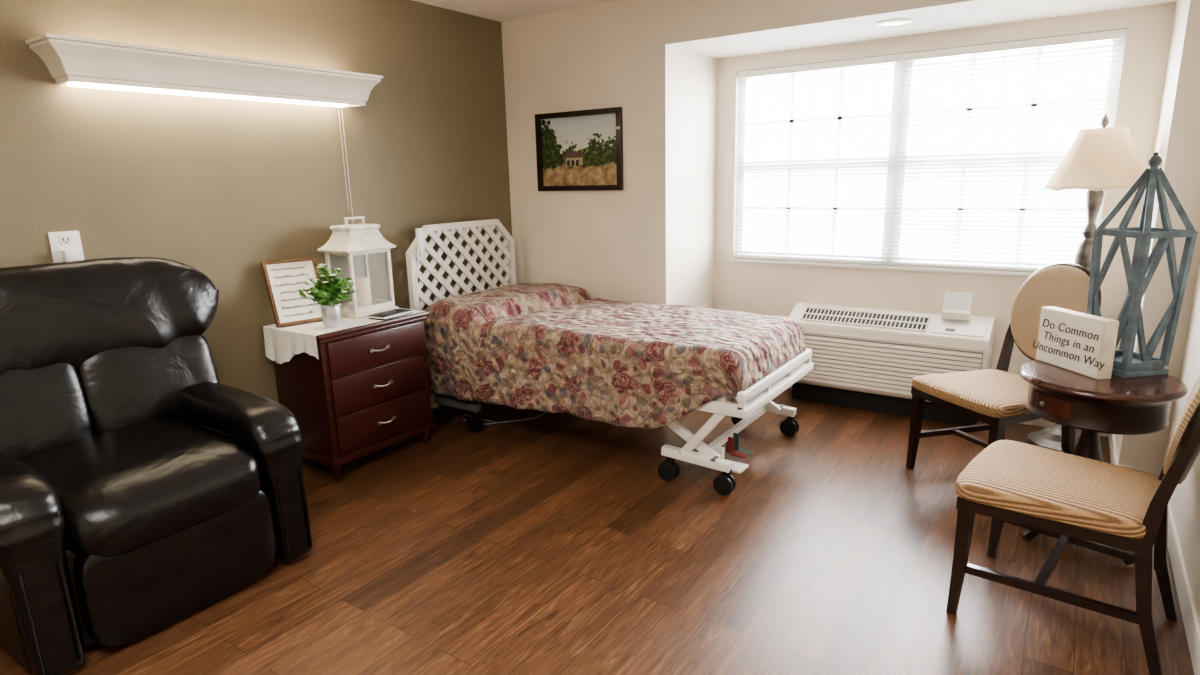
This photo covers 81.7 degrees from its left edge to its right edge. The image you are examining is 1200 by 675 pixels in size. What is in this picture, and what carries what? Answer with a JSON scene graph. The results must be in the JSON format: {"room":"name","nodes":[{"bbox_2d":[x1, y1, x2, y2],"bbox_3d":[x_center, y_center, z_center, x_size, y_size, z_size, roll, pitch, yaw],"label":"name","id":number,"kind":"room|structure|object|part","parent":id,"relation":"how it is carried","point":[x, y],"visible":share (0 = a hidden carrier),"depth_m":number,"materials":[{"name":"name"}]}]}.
{"room":"care facility","nodes":[
{"label":"care facility","id":0,"kind":"room"},
{"bbox_2d":[0,0,511,402],"bbox_3d":[-2.206,-0.367,2.727,0.120,2.440,5.674,7,16,34],"label":"wall","id":1,"kind":"structure","parent":0,"point":[221,188],"depth_m":3.35,"materials":[{"name":"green paint"}]},
{"bbox_2d":[48,231,83,262],"bbox_3d":[-2.105,-0.358,2.722,0.056,0.116,0.102,7,16,34],"label":"wall outlet","id":2,"kind":"object","parent":1,"relation":"attached to","point":[66,246],"visible":0.76,"depth_m":2.71,"materials":[{"name":"white paint"}]},
{"bbox_2d":[59,235,71,244],"bbox_3d":[-2.111,-0.384,2.741,0.006,0.036,0.040,7,16,34],"label":"socket","id":3,"kind":"object","parent":2,"relation":"attached to","point":[63,239],"depth_m":2.74,"materials":[{"name":"paint"}]},
{"bbox_2d":[25,33,382,257],"bbox_3d":[-1.628,-0.778,3.221,0.200,0.950,1.475,7,16,34],"label":"wall light","id":4,"kind":"object","parent":1,"relation":"attached to","point":[73,61],"depth_m":2.93,"materials":[{"name":"beige paint"}]},
{"bbox_2d":[67,82,347,106],"bbox_3d":[-1.680,-1.105,3.133,0.071,0.045,1.221,7,16,34],"label":"diffuser","id":5,"kind":"object","parent":4,"relation":"attached to","point":[72,84],"depth_m":3.03,"materials":[{"name":"beige plastic"}]},
{"bbox_3d":[-1.367,-0.832,3.759,0.004,0.800,0.024,7,16,34],"label":"pull cord","id":6,"kind":"part","parent":4,"relation":"part of","materials":[{"name":"white fabric"}]},
{"bbox_2d":[430,393,451,408],"bbox_3d":[-2.127,0.780,2.949,0.012,0.100,5.422,7,16,34],"label":"baseboard","id":7,"kind":"structure","parent":1,"relation":"attached to","point":[432,396],"depth_m":4.45,"materials":[{"name":"paint"}]},
{"bbox_2d":[413,0,613,21],"bbox_3d":[-0.646,-1.397,1.375,3.971,0.100,5.674,7,16,34],"label":"ceiling","id":8,"kind":"structure","parent":0,"point":[496,10],"depth_m":4.19,"materials":[{"name":"paint"}]},
{"bbox_2d":[0,388,1193,674],"bbox_3d":[-0.391,1.008,2.226,3.971,0.100,6.368,7,16,34],"label":"floor","id":9,"kind":"structure","parent":0,"point":[551,543],"depth_m":2.56,"materials":[{"name":"brown wood"}]},
{"bbox_2d":[0,257,312,674],"bbox_3d":[-1.747,0.328,2.504,0.973,1.164,1.139,7,16,34],"label":"recliner","id":10,"kind":"object","parent":9,"relation":"on","point":[141,491],"visible":1,"depth_m":2.42,"materials":[{"name":"black leather"}]},
{"bbox_3d":[-1.946,0.655,2.222,0.869,0.603,0.188,7,16,34],"label":"arm","id":11,"kind":"part","parent":10,"relation":"part of","materials":[{"name":"black leather"}]},
{"bbox_2d":[0,363,92,459],"bbox_3d":[-2.088,0.281,2.416,0.210,0.395,0.490,7,16,34],"label":"cushion","id":12,"kind":"object","parent":10,"relation":"on","point":[44,406],"depth_m":2.45,"materials":[{"name":"black leather"}]},
{"bbox_2d":[0,257,218,374],"bbox_3d":[-2.011,-0.064,2.592,0.245,0.427,1.138,7,16,34],"label":"cushion","id":13,"kind":"object","parent":10,"relation":"on","point":[116,315],"depth_m":2.63,"materials":[{"name":"black leather"}]},
{"bbox_2d":[17,418,260,556],"bbox_3d":[-1.684,0.489,2.477,0.803,0.220,0.610,7,16,34],"label":"seat cushion","id":14,"kind":"object","parent":10,"relation":"on","point":[135,487],"depth_m":2.31,"materials":[{"name":"black leather"}]},
{"bbox_2d":[77,334,219,432],"bbox_3d":[-1.818,0.186,2.801,0.210,0.395,0.490,7,16,34],"label":"cushion","id":15,"kind":"object","parent":10,"relation":"on","point":[126,381],"depth_m":2.70,"materials":[{"name":"black leather"}]},
{"bbox_3d":[-1.512,0.502,2.840,0.869,0.603,0.188,7,16,34],"label":"arm","id":16,"kind":"part","parent":10,"relation":"part of","materials":[{"name":"black leather"}]},
{"bbox_2d":[266,311,434,480],"bbox_3d":[-1.278,0.265,3.664,0.470,0.742,0.674,7,16,34],"label":"nightstand","id":17,"kind":"object","parent":9,"relation":"on","point":[367,391],"visible":0.92,"depth_m":3.46,"materials":[{"name":"brown wood"}]},
{"bbox_2d":[263,308,424,363],"bbox_3d":[-1.301,-0.010,3.589,0.436,0.177,0.684,7,16,34],"label":"lace cloth","id":18,"kind":"object","parent":17,"relation":"on","point":[303,333],"visible":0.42,"depth_m":3.36,"materials":[{"name":"white fabric"}]},
{"bbox_2d":[261,257,322,326],"bbox_3d":[-1.515,-0.230,3.459,0.256,0.314,0.127,-13,18,-42],"label":"framed sign","id":19,"kind":"object","parent":18,"relation":"on","point":[284,279],"visible":0.94,"depth_m":3.44,"materials":[{"name":"white paper"}]},
{"bbox_2d":[299,264,356,327],"bbox_3d":[-1.301,-0.205,3.349,0.261,0.306,0.277,7,16,34],"label":"potted plant","id":20,"kind":"object","parent":18,"relation":"on","point":[326,295],"visible":1,"depth_m":3.33,"materials":[{"name":"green plant"}]},
{"bbox_3d":[-1.310,-0.233,3.342,0.216,0.207,0.231,7,16,34],"label":"stem","id":21,"kind":"part","parent":20,"relation":"part of","materials":[{"name":"green plant"}]},
{"bbox_3d":[-1.305,-0.110,3.371,0.098,0.112,0.098,7,16,34],"label":"pot","id":22,"kind":"part","parent":20,"relation":"part of","materials":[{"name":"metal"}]},
{"bbox_2d":[317,216,397,317],"bbox_3d":[-1.276,-0.383,3.676,0.252,0.506,0.307,7,16,34],"label":"candle lantern","id":23,"kind":"object","parent":18,"relation":"on","point":[350,240],"visible":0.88,"depth_m":3.61,"materials":[{"name":"white metal"}]},
{"bbox_3d":[-1.282,-0.608,3.624,0.012,0.044,0.124,7,16,34],"label":"handle","id":24,"kind":"part","parent":23,"relation":"part of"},
{"bbox_3d":[-1.275,-0.316,3.692,0.208,0.305,0.252,7,16,34],"label":"lantern frame","id":25,"kind":"part","parent":23,"relation":"part of","materials":[{"name":"white wood"}]},
{"bbox_2d":[355,276,371,306],"bbox_3d":[-1.273,-0.246,3.708,0.090,0.157,0.090,7,16,34],"label":"candle","id":26,"kind":"object","parent":23,"relation":"on","point":[362,283],"depth_m":3.67,"materials":[{"name":"wax"}]},
{"bbox_2d":[368,308,411,319],"bbox_3d":[-1.088,-0.121,3.602,0.110,0.019,0.200,6,15,28],"label":"notebook","id":27,"kind":"object","parent":18,"relation":"on","point":[393,313],"visible":1,"depth_m":3.57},
{"bbox_3d":[-1.121,0.054,3.501,0.024,0.170,0.570,7,16,34],"label":"drawer","id":28,"kind":"part","parent":17,"relation":"part of","materials":[{"name":"brown wood"}]},
{"bbox_3d":[-1.117,0.234,3.543,0.024,0.180,0.570,7,16,34],"label":"drawer","id":29,"kind":"part","parent":17,"relation":"part of","materials":[{"name":"brown wood"}]},
{"bbox_3d":[-1.104,0.057,3.490,0.032,0.025,0.122,7,16,34],"label":"handle","id":30,"kind":"part","parent":17,"relation":"part of","materials":[{"name":"silver metal"}]},
{"bbox_3d":[-1.112,0.424,3.587,0.024,0.190,0.570,7,16,34],"label":"drawer","id":31,"kind":"part","parent":17,"relation":"part of","materials":[{"name":"brown wood"}]},
{"bbox_3d":[-1.099,0.237,3.531,0.032,0.025,0.122,7,16,34],"label":"handle","id":32,"kind":"part","parent":17,"relation":"part of","materials":[{"name":"silver metal"}]},
{"bbox_3d":[-1.095,0.427,3.575,0.032,0.025,0.122,7,16,34],"label":"handle","id":33,"kind":"part","parent":17,"relation":"part of","materials":[{"name":"silver metal"}]},
{"bbox_2d":[406,219,812,494],"bbox_3d":[0.000,-0.041,3.903,2.130,1.170,0.954,7,16,34],"label":"bed","id":34,"kind":"object","parent":9,"relation":"on","point":[750,404],"visible":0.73,"depth_m":4.01,"materials":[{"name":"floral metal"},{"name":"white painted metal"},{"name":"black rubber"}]},
{"bbox_3d":[-0.856,-0.400,4.436,0.040,0.670,0.910,7,16,34],"label":"headboard","id":35,"kind":"part","parent":34,"relation":"part of","materials":[{"name":"white paint"}]},
{"bbox_3d":[-0.481,0.412,4.126,0.769,0.198,0.178,2,14,16],"label":"power cord","id":36,"kind":"part","parent":34,"relation":"part of","materials":[{"name":"black rubber"}]},
{"bbox_2d":[422,283,805,428],"bbox_3d":[0.010,0.063,3.908,2.037,0.556,1.014,7,16,34],"label":"quilt","id":37,"kind":"object","parent":34,"relation":"on","point":[546,347],"visible":0.97,"depth_m":3.54,"materials":[{"name":"multicoloured fabric"}]},
{"bbox_3d":[0.030,0.116,3.942,2.050,0.075,0.910,7,16,34],"label":"bed frame","id":38,"kind":"part","parent":34,"relation":"part of","materials":[{"name":"white paint"}]},
{"bbox_3d":[0.863,0.206,3.379,0.070,0.115,0.920,7,16,34],"label":"foot rail","id":39,"kind":"part","parent":34,"relation":"part of","materials":[{"name":"white metal"}]},
{"bbox_2d":[789,302,995,425],"bbox_3d":[1.705,0.145,4.185,1.115,0.600,0.279,7,16,34],"label":"air conditioner","id":40,"kind":"object","parent":9,"relation":"on","point":[866,358],"visible":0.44,"depth_m":4.08,"materials":[{"name":"plastic"}]},
{"bbox_2d":[800,306,929,331],"bbox_3d":[1.574,-0.114,4.156,0.720,0.069,0.122,7,16,34],"label":"grille","id":41,"kind":"object","parent":40,"relation":"attached to","point":[818,316],"depth_m":4.14,"materials":[{"name":"plastic"}]},
{"bbox_2d":[940,291,972,320],"bbox_3d":[2.010,-0.180,3.903,0.150,0.146,0.080,7,16,34],"label":"card holder","id":42,"kind":"object","parent":40,"relation":"on","point":[957,305],"visible":1,"depth_m":3.90,"materials":[{"name":"white plastic"}]},
{"bbox_3d":[2.003,-0.056,3.869,0.260,0.065,0.118,7,16,34],"label":"control door","id":43,"kind":"part","parent":40,"relation":"part of","materials":[{"name":"white paint"}]},
{"bbox_2d":[906,263,1101,468],"bbox_3d":[1.846,0.178,3.158,0.648,1.000,0.522,-5,14,-17],"label":"chair","id":44,"kind":"object","parent":9,"relation":"on","point":[997,397],"visible":0.69,"depth_m":3.17,"materials":[{"name":"beige fabric"}]},
{"bbox_3d":[1.526,0.445,3.354,0.047,0.401,0.042,-5,14,-17],"label":"leg","id":45,"kind":"part","parent":44,"relation":"part of","materials":[{"name":"brown wood"}]},
{"bbox_3d":[1.781,0.242,3.151,0.509,0.072,0.522,-5,14,-17],"label":"seat","id":46,"kind":"part","parent":44,"relation":"part of","materials":[{"name":"beige fabric"}]},
{"bbox_3d":[1.792,0.282,3.163,0.470,0.040,0.500,-5,14,-17],"label":"seat frame","id":47,"kind":"part","parent":44,"relation":"part of","materials":[{"name":"brown wood"}]},
{"bbox_3d":[1.663,0.538,2.936,0.047,0.401,0.042,-5,14,-17],"label":"leg","id":48,"kind":"part","parent":44,"relation":"part of","materials":[{"name":"brown wood"}]},
{"bbox_3d":[1.990,0.225,3.414,0.112,0.787,0.046,-5,14,-17],"label":"leg","id":49,"kind":"part","parent":44,"relation":"part of","materials":[{"name":"brown wood"}]},
{"bbox_3d":[2.070,-0.108,3.167,0.075,0.446,0.391,8,9,-20],"label":"backrest","id":50,"kind":"part","parent":44,"relation":"part of","materials":[{"name":"beige fabric"}]},
{"bbox_3d":[2.077,-0.108,3.169,0.060,0.472,0.414,8,9,-20],"label":"backrest frame","id":51,"kind":"part","parent":44,"relation":"part of","materials":[{"name":"beige fabric"}]},
{"bbox_3d":[2.102,0.302,3.070,0.112,0.787,0.046,-5,14,-17],"label":"leg","id":52,"kind":"part","parent":44,"relation":"part of","materials":[{"name":"brown wood"}]},
{"bbox_2d":[946,375,1199,674],"bbox_3d":[1.511,0.419,2.149,0.648,1.000,0.522,11,18,42],"label":"chair","id":53,"kind":"object","parent":9,"relation":"on","point":[1099,506],"visible":1,"depth_m":2.10,"materials":[{"name":"beige fabric"}]},
{"bbox_3d":[1.166,0.711,2.239,0.047,0.401,0.042,11,18,42],"label":"leg","id":54,"kind":"part","parent":53,"relation":"part of","materials":[{"name":"brown wood"}]},
{"bbox_3d":[1.474,0.630,2.557,0.047,0.401,0.042,11,18,42],"label":"leg","id":55,"kind":"part","parent":53,"relation":"part of","materials":[{"name":"brown wood"}]},
{"bbox_3d":[1.470,0.510,2.211,0.470,0.040,0.500,11,18,42],"label":"seat frame","id":56,"kind":"part","parent":53,"relation":"part of","materials":[{"name":"brown wood"}]},
{"bbox_3d":[1.461,0.467,2.209,0.509,0.072,0.522,11,18,42],"label":"seat","id":57,"kind":"part","parent":53,"relation":"part of","materials":[{"name":"beige fabric"}]},
{"bbox_3d":[1.790,0.519,2.164,0.112,0.787,0.046,11,18,42],"label":"leg","id":58,"kind":"part","parent":53,"relation":"part of","materials":[{"name":"brown wood"}]},
{"bbox_3d":[1.537,0.585,1.903,0.112,0.787,0.046,11,18,42],"label":"leg","id":59,"kind":"part","parent":53,"relation":"part of","materials":[{"name":"brown wood"}]},
{"bbox_3d":[1.680,0.189,1.926,0.075,0.446,0.391,26,28,37],"label":"backrest","id":60,"kind":"part","parent":53,"relation":"part of","materials":[{"name":"beige fabric"}]},
{"bbox_3d":[1.685,0.190,1.921,0.060,0.472,0.414,26,28,37],"label":"backrest frame","id":61,"kind":"part","parent":53,"relation":"part of","materials":[{"name":"brown wood"}]},
{"bbox_2d":[1027,114,1144,450],"bbox_3d":[2.384,-0.238,3.429,0.440,1.655,0.440,7,16,34],"label":"floor lamp","id":62,"kind":"object","parent":9,"relation":"on","point":[1098,160],"visible":0.72,"depth_m":3.21,"materials":[{"name":"beige fabric"}]},
{"bbox_3d":[2.369,-0.844,3.289,0.440,0.282,0.440,7,16,34],"label":"lamp shade","id":63,"kind":"part","parent":62,"relation":"part of","materials":[{"name":"fabric"}]},
{"bbox_2d":[1018,360,1187,564],"bbox_3d":[1.871,0.460,2.665,0.516,0.656,0.516,7,16,34],"label":"round side table","id":64,"kind":"object","parent":9,"relation":"on","point":[1118,405],"visible":0.68,"depth_m":2.46,"materials":[{"name":"brown wood"}]},
{"bbox_3d":[1.752,0.700,2.696,0.234,0.180,0.052,-4,13,-10],"label":"leg","id":65,"kind":"part","parent":64,"relation":"part of","materials":[{"name":"brown wood"}]},
{"bbox_3d":[1.659,0.245,2.575,0.021,0.063,0.186,-4,13,-10],"label":"drawer","id":66,"kind":"part","parent":64,"relation":"part of","materials":[{"name":"brown wood"}]},
{"bbox_2d":[1033,306,1118,379],"bbox_3d":[1.816,0.015,2.652,0.060,0.218,0.342,-3,13,-8],"label":"block sign","id":67,"kind":"object","parent":64,"relation":"on","point":[1078,342],"visible":1,"depth_m":2.61,"materials":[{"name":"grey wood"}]},
{"bbox_3d":[1.901,0.719,2.597,0.052,0.180,0.234,-4,13,-10],"label":"leg","id":68,"kind":"part","parent":64,"relation":"part of","materials":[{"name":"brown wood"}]},
{"bbox_2d":[1087,152,1197,377],"bbox_3d":[1.989,-0.269,2.559,0.220,0.806,0.220,-4,13,-10],"label":"decorative lantern","id":69,"kind":"object","parent":64,"relation":"on","point":[1127,363],"visible":0.88,"depth_m":2.52,"materials":[{"name":"grey wood"}]},
{"bbox_3d":[1.992,-0.151,2.586,0.213,0.498,0.214,-4,13,-10],"label":"lantern frame","id":70,"kind":"part","parent":69,"relation":"part of","materials":[{"name":"grey wood"}]},
{"bbox_2d":[675,47,716,308],"bbox_3d":[0.614,-0.729,4.627,0.120,2.156,0.694,7,16,34],"label":"wall","id":71,"kind":"structure","parent":0,"point":[695,74],"depth_m":4.46,"materials":[{"name":"beige paint"}]},
{"bbox_2d":[501,0,1199,470],"bbox_3d":[0.949,-0.712,3.888,3.731,2.440,0.120,7,16,34],"label":"wall","id":72,"kind":"structure","parent":0,"point":[615,245],"depth_m":4.22,"materials":[{"name":"beige paint"}]},
{"bbox_2d":[535,107,623,190],"bbox_3d":[-0.141,-1.192,4.442,0.665,0.493,0.027,7,16,34],"label":"framed picture","id":73,"kind":"object","parent":72,"relation":"attached to","point":[581,150],"visible":1,"depth_m":4.44,"materials":[{"name":"brown wood"}]},
{"bbox_2d":[666,0,1177,58],"bbox_3d":[1.567,-1.683,3.646,2.374,0.101,0.813,7,16,34],"label":"ceiling","id":74,"kind":"structure","parent":0,"point":[974,13],"depth_m":3.58,"materials":[{"name":"paint"}]},
{"bbox_2d":[875,18,913,27],"bbox_3d":[1.496,-1.597,3.529,0.184,0.011,0.184,7,16,34],"label":"recessed light","id":75,"kind":"object","parent":74,"relation":"in","point":[890,23],"visible":1,"depth_m":3.51,"materials":[{"name":"white paint"}]},
{"bbox_2d":[714,2,1176,375],"bbox_3d":[1.789,-0.654,4.178,2.334,2.156,0.120,7,16,34],"label":"wall","id":76,"kind":"structure","parent":0,"point":[757,288],"depth_m":4.00,"materials":[{"name":"beige paint"}]},
{"bbox_2d":[736,54,904,264],"bbox_3d":[1.357,-1.092,4.401,1.005,1.205,0.075,7,16,34],"label":"window","id":77,"kind":"structure","parent":76,"relation":"in","point":[900,65],"depth_m":4.36,"materials":[{"name":"white plastic"}]},
{"bbox_2d":[735,54,900,264],"bbox_3d":[1.315,-1.077,4.341,0.981,1.198,0.044,7,16,34],"label":"window blind","id":78,"kind":"object","parent":77,"relation":"attached to","point":[895,58],"visible":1,"depth_m":4.33,"materials":[{"name":"white paint"}]},
{"bbox_3d":[1.006,-1.105,4.539,0.002,1.145,0.002,7,16,34],"label":"lift cord","id":79,"kind":"part","parent":78,"relation":"part of","materials":[{"name":"white fabric"}]},
{"bbox_3d":[1.310,-1.065,4.335,0.002,1.145,0.002,7,16,34],"label":"lift cord","id":80,"kind":"part","parent":78,"relation":"part of","materials":[{"name":"white fabric"}]},
{"bbox_3d":[1.331,-0.502,4.477,0.981,0.016,0.024,7,16,34],"label":"rail","id":81,"kind":"part","parent":78,"relation":"part of","materials":[{"name":"white paint"}]},
{"bbox_3d":[1.613,-1.025,4.131,0.002,1.145,0.002,7,16,34],"label":"lift cord","id":82,"kind":"part","parent":78,"relation":"part of","materials":[{"name":"white fabric"}]},
{"bbox_2d":[729,258,1033,276],"bbox_3d":[1.757,-0.427,4.207,2.063,0.022,0.080,7,16,34],"label":"sill","id":83,"kind":"structure","parent":76,"relation":"attached to","point":[768,261],"depth_m":4.17,"materials":[{"name":"white paint"}]},
{"bbox_2d":[789,386,1108,436],"bbox_3d":[1.776,0.361,4.356,2.334,0.100,0.012,7,16,34],"label":"baseboard","id":84,"kind":"structure","parent":76,"relation":"attached to","point":[1041,422],"depth_m":3.89,"materials":[{"name":"paint"}]},
{"bbox_2d":[890,29,1126,268],"bbox_3d":[2.192,-0.983,3.841,1.018,1.205,0.075,7,16,34],"label":"window","id":85,"kind":"structure","parent":76,"relation":"in","point":[1119,41],"depth_m":3.83,"materials":[{"name":"white plastic"}]},
{"bbox_2d":[890,29,1123,271],"bbox_3d":[2.151,-0.968,3.781,0.994,1.198,0.044,7,16,34],"label":"window blind","id":86,"kind":"object","parent":85,"relation":"attached to","point":[1112,34],"visible":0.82,"depth_m":3.79,"materials":[{"name":"white paint"}]},
{"bbox_3d":[1.837,-0.996,3.981,0.002,1.145,0.002,7,16,34],"label":"lift cord","id":87,"kind":"part","parent":86,"relation":"part of","materials":[{"name":"white fabric"}]},
{"bbox_3d":[2.167,-0.393,3.917,0.994,0.016,0.024,7,16,34],"label":"rail","id":88,"kind":"part","parent":86,"relation":"part of","materials":[{"name":"white paint"}]},
{"bbox_3d":[2.145,-0.956,3.775,0.002,1.145,0.002,7,16,34],"label":"lift cord","id":89,"kind":"part","parent":86,"relation":"part of","materials":[{"name":"white fabric"}]},
{"bbox_3d":[2.453,-0.916,3.569,0.002,1.145,0.002,7,16,34],"label":"lift cord","id":90,"kind":"part","parent":86,"relation":"part of","materials":[{"name":"white fabric"}]},
{"bbox_2d":[1115,0,1187,454],"bbox_3d":[2.641,-0.464,3.268,0.120,2.156,0.694,7,16,34],"label":"wall","id":91,"kind":"structure","parent":0,"point":[1181,5],"depth_m":3.07,"materials":[{"name":"beige paint"}]},
{"bbox_2d":[1164,257,1199,622],"bbox_3d":[0.974,0.048,0.596,0.120,2.440,5.674,7,16,34],"label":"wall","id":92,"kind":"structure","parent":0,"point":[1185,499],"depth_m":2.54,"materials":[{"name":"beige paint"}]},
{"bbox_2d":[1108,434,1199,674],"bbox_3d":[1.074,1.104,1.213,0.170,0.100,6.116,7,16,34],"label":"baseboard","id":93,"kind":"structure","parent":92,"relation":"attached to","point":[1186,601],"depth_m":2.31,"materials":[{"name":"paint"}]}
]}

